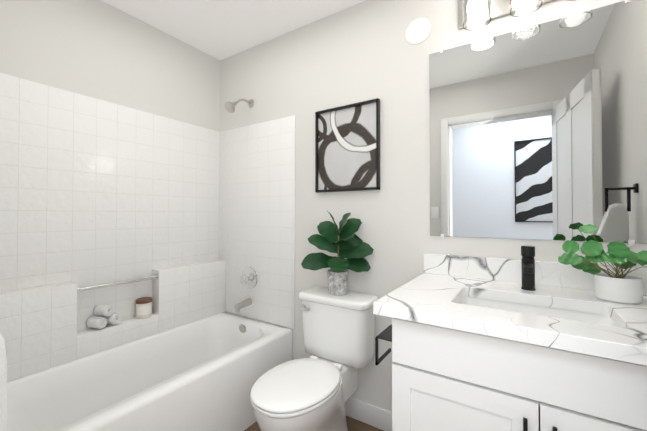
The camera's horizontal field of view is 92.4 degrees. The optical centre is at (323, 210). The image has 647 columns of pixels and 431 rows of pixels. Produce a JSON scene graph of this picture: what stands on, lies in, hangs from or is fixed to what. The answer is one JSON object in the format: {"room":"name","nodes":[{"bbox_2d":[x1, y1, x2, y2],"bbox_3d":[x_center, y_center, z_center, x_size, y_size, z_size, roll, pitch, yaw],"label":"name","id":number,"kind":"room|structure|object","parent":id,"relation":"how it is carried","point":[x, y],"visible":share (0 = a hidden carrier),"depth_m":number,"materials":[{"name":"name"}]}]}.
{"room":"bathroom","nodes":[
{"label":"bathroom","id":0,"kind":"room"},
{"bbox_2d":[0,0,219,131],"bbox_3d":[-1.329,-0.004,1.841,0.100,2.440,1.640,-1,-1,33],"label":"wall","id":1,"kind":"structure","parent":0,"point":[100,50],"depth_m":1.84,"materials":[{"name":"white paint"}]},
{"bbox_2d":[0,73,219,331],"bbox_3d":[-1.250,0.074,1.860,0.008,1.429,1.520,-1,-1,33],"label":"wall tile","id":2,"kind":"structure","parent":1,"relation":"attached to","point":[94,191],"depth_m":1.78,"materials":[{"name":"white tile"}]},
{"bbox_2d":[0,260,225,381],"bbox_3d":[-1.212,0.587,1.829,0.081,0.402,1.502,-1,-1,33],"label":"wall tile","id":3,"kind":"structure","parent":1,"relation":"attached to","point":[38,329],"depth_m":1.63,"materials":[{"name":"white tile"}]},
{"bbox_2d":[86,305,120,328],"bbox_3d":[-1.248,0.599,1.763,0.100,0.119,0.148,-1,-1,33],"label":"rolls","id":4,"kind":"object","parent":3,"relation":"in","point":[106,314],"visible":1,"depth_m":1.74,"materials":[{"name":"white fabric"}]},
{"bbox_2d":[77,274,157,293],"bbox_3d":[-1.197,0.428,1.826,0.040,0.040,0.434,-1,-1,33],"label":"rail","id":5,"kind":"object","parent":3,"relation":"attached to","point":[104,285],"visible":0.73,"depth_m":1.80,"materials":[{"name":"silver metal"}]},
{"bbox_2d":[135,297,151,318],"bbox_3d":[-1.128,0.611,1.947,0.091,0.110,0.091,-1,-1,33],"label":"candle","id":6,"kind":"object","parent":3,"relation":"in","point":[143,307],"visible":1,"depth_m":1.91,"materials":[{"name":"beige wax"}]},
{"bbox_2d":[101,0,365,59],"bbox_3d":[-0.540,-1.265,0.670,2.720,0.050,2.970,-1,-1,33],"label":"ceiling","id":7,"kind":"structure","parent":0,"point":[220,29],"depth_m":1.97,"materials":[{"name":"white paint"}]},
{"bbox_2d":[244,416,382,430],"bbox_3d":[-0.540,1.224,0.635,2.720,0.050,2.970,-1,-1,33],"label":"floor","id":8,"kind":"structure","parent":0,"point":[353,424],"depth_m":1.74,"materials":[{"name":"brown wood"}]},
{"bbox_2d":[7,312,291,430],"bbox_3d":[-0.935,1.000,1.642,0.758,0.427,1.498,-1,-1,33],"label":"bathtub","id":9,"kind":"object","parent":8,"relation":"on","point":[204,374],"visible":0.94,"depth_m":1.63,"materials":[{"name":"white ceramic"}]},
{"bbox_2d":[250,286,378,430],"bbox_3d":[-0.056,0.840,1.538,0.440,0.745,0.705,-1,-1,33],"label":"toilet","id":10,"kind":"object","parent":8,"relation":"on","point":[313,393],"visible":0.98,"depth_m":1.58,"materials":[{"name":"white ceramic"}]},
{"bbox_2d":[301,212,373,295],"bbox_3d":[0.070,0.236,1.738,0.360,0.466,0.268,-1,-1,33],"label":"fiddle-leaf fig plant","id":11,"kind":"object","parent":10,"relation":"on","point":[343,241],"visible":1,"depth_m":1.74,"materials":[{"name":"green plant"}]},
{"bbox_2d":[373,246,646,430],"bbox_3d":[0.695,0.674,1.102,0.947,1.063,0.648,-1,-1,33],"label":"bathroom vanity","id":12,"kind":"object","parent":8,"relation":"on","point":[527,342],"visible":1,"depth_m":0.94,"materials":[{"name":"white paint"}]},
{"bbox_2d":[558,224,646,303],"bbox_3d":[1.013,0.182,1.091,0.299,0.265,0.199,-1,-1,33],"label":"plant","id":13,"kind":"object","parent":12,"relation":"on","point":[620,288],"visible":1,"depth_m":1.07,"materials":[{"name":"green plant"}]},
{"bbox_2d":[220,0,646,411],"bbox_3d":[0.244,-0.004,1.854,2.720,2.440,0.100,-1,-1,33],"label":"wall","id":14,"kind":"structure","parent":0,"point":[362,51],"depth_m":1.76,"materials":[{"name":"white paint"}]},
{"bbox_2d":[225,99,253,112],"bbox_3d":[-0.604,-0.754,2.222,0.080,0.150,0.227,-1,-1,33],"label":"shower head","id":15,"kind":"object","parent":14,"relation":"attached to","point":[230,107],"visible":1,"depth_m":2.17},
{"bbox_2d":[219,115,294,328],"bbox_3d":[-0.516,0.080,2.284,0.776,1.429,0.008,-1,-1,33],"label":"wall tile","id":16,"kind":"structure","parent":14,"relation":"attached to","point":[257,201],"depth_m":2.24,"materials":[{"name":"white tile"}]},
{"bbox_2d":[234,298,251,311],"bbox_3d":[-0.581,0.684,2.236,0.052,0.073,0.132,-1,-1,33],"label":"tub spout","id":17,"kind":"object","parent":16,"relation":"attached to","point":[242,304],"visible":1,"depth_m":2.21,"materials":[{"name":"silver metal"}]},
{"bbox_2d":[240,267,256,288],"bbox_3d":[-0.567,0.500,2.261,0.160,0.160,0.075,-1,-1,33],"label":"tub valve","id":18,"kind":"object","parent":16,"relation":"attached to","point":[248,277],"visible":1,"depth_m":2.27,"materials":[{"name":"silver metal"}]},
{"bbox_2d":[315,98,379,192],"bbox_3d":[0.134,-0.369,1.854,0.428,0.510,0.027,-1,-1,33],"label":"framed picture","id":19,"kind":"object","parent":14,"relation":"attached to","point":[347,147],"visible":0.96,"depth_m":1.85,"materials":[{"name":"black"}]},
{"bbox_2d":[345,397,391,430],"bbox_3d":[0.194,1.160,1.803,0.915,0.112,0.012,-1,-1,33],"label":"baseboard","id":20,"kind":"structure","parent":14,"relation":"attached to","point":[371,415],"depth_m":1.75,"materials":[{"name":"white paint"}]},
{"bbox_2d":[405,18,430,43],"bbox_3d":[0.498,-0.947,1.638,0.136,0.136,0.006,-1,-1,33],"label":"cover plate","id":21,"kind":"object","parent":14,"relation":"attached to","point":[418,30],"visible":1,"depth_m":1.63,"materials":[{"name":"white plastic"}]},
{"bbox_2d":[458,0,573,29],"bbox_3d":[0.852,-0.964,1.308,0.550,0.255,0.171,-1,-1,33],"label":"sconce","id":22,"kind":"object","parent":14,"relation":"attached to","point":[475,14],"visible":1,"depth_m":1.36,"materials":[{"name":"white glass"}]},
{"bbox_2d":[429,0,646,245],"bbox_3d":[0.885,-0.340,1.375,0.807,0.959,0.009,-1,-1,33],"label":"mirror","id":23,"kind":"object","parent":14,"relation":"attached to","point":[538,132],"visible":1,"depth_m":1.33,"materials":[{"name":"clear glass"}]},
{"bbox_3d":[-0.646,-0.023,0.489,2.520,2.440,0.120,-1,-1,33],"label":"wall","id":24,"kind":"structure","parent":0,"visible":0},
{"bbox_2d":[0,333,6,430],"bbox_3d":[-0.901,0.586,0.760,0.572,0.670,0.070,-1,-1,33],"label":"towel","id":25,"kind":"object","parent":24,"relation":"attached to","point":[3,392],"depth_m":0.63,"materials":[{"name":"white fabric"}]}
]}

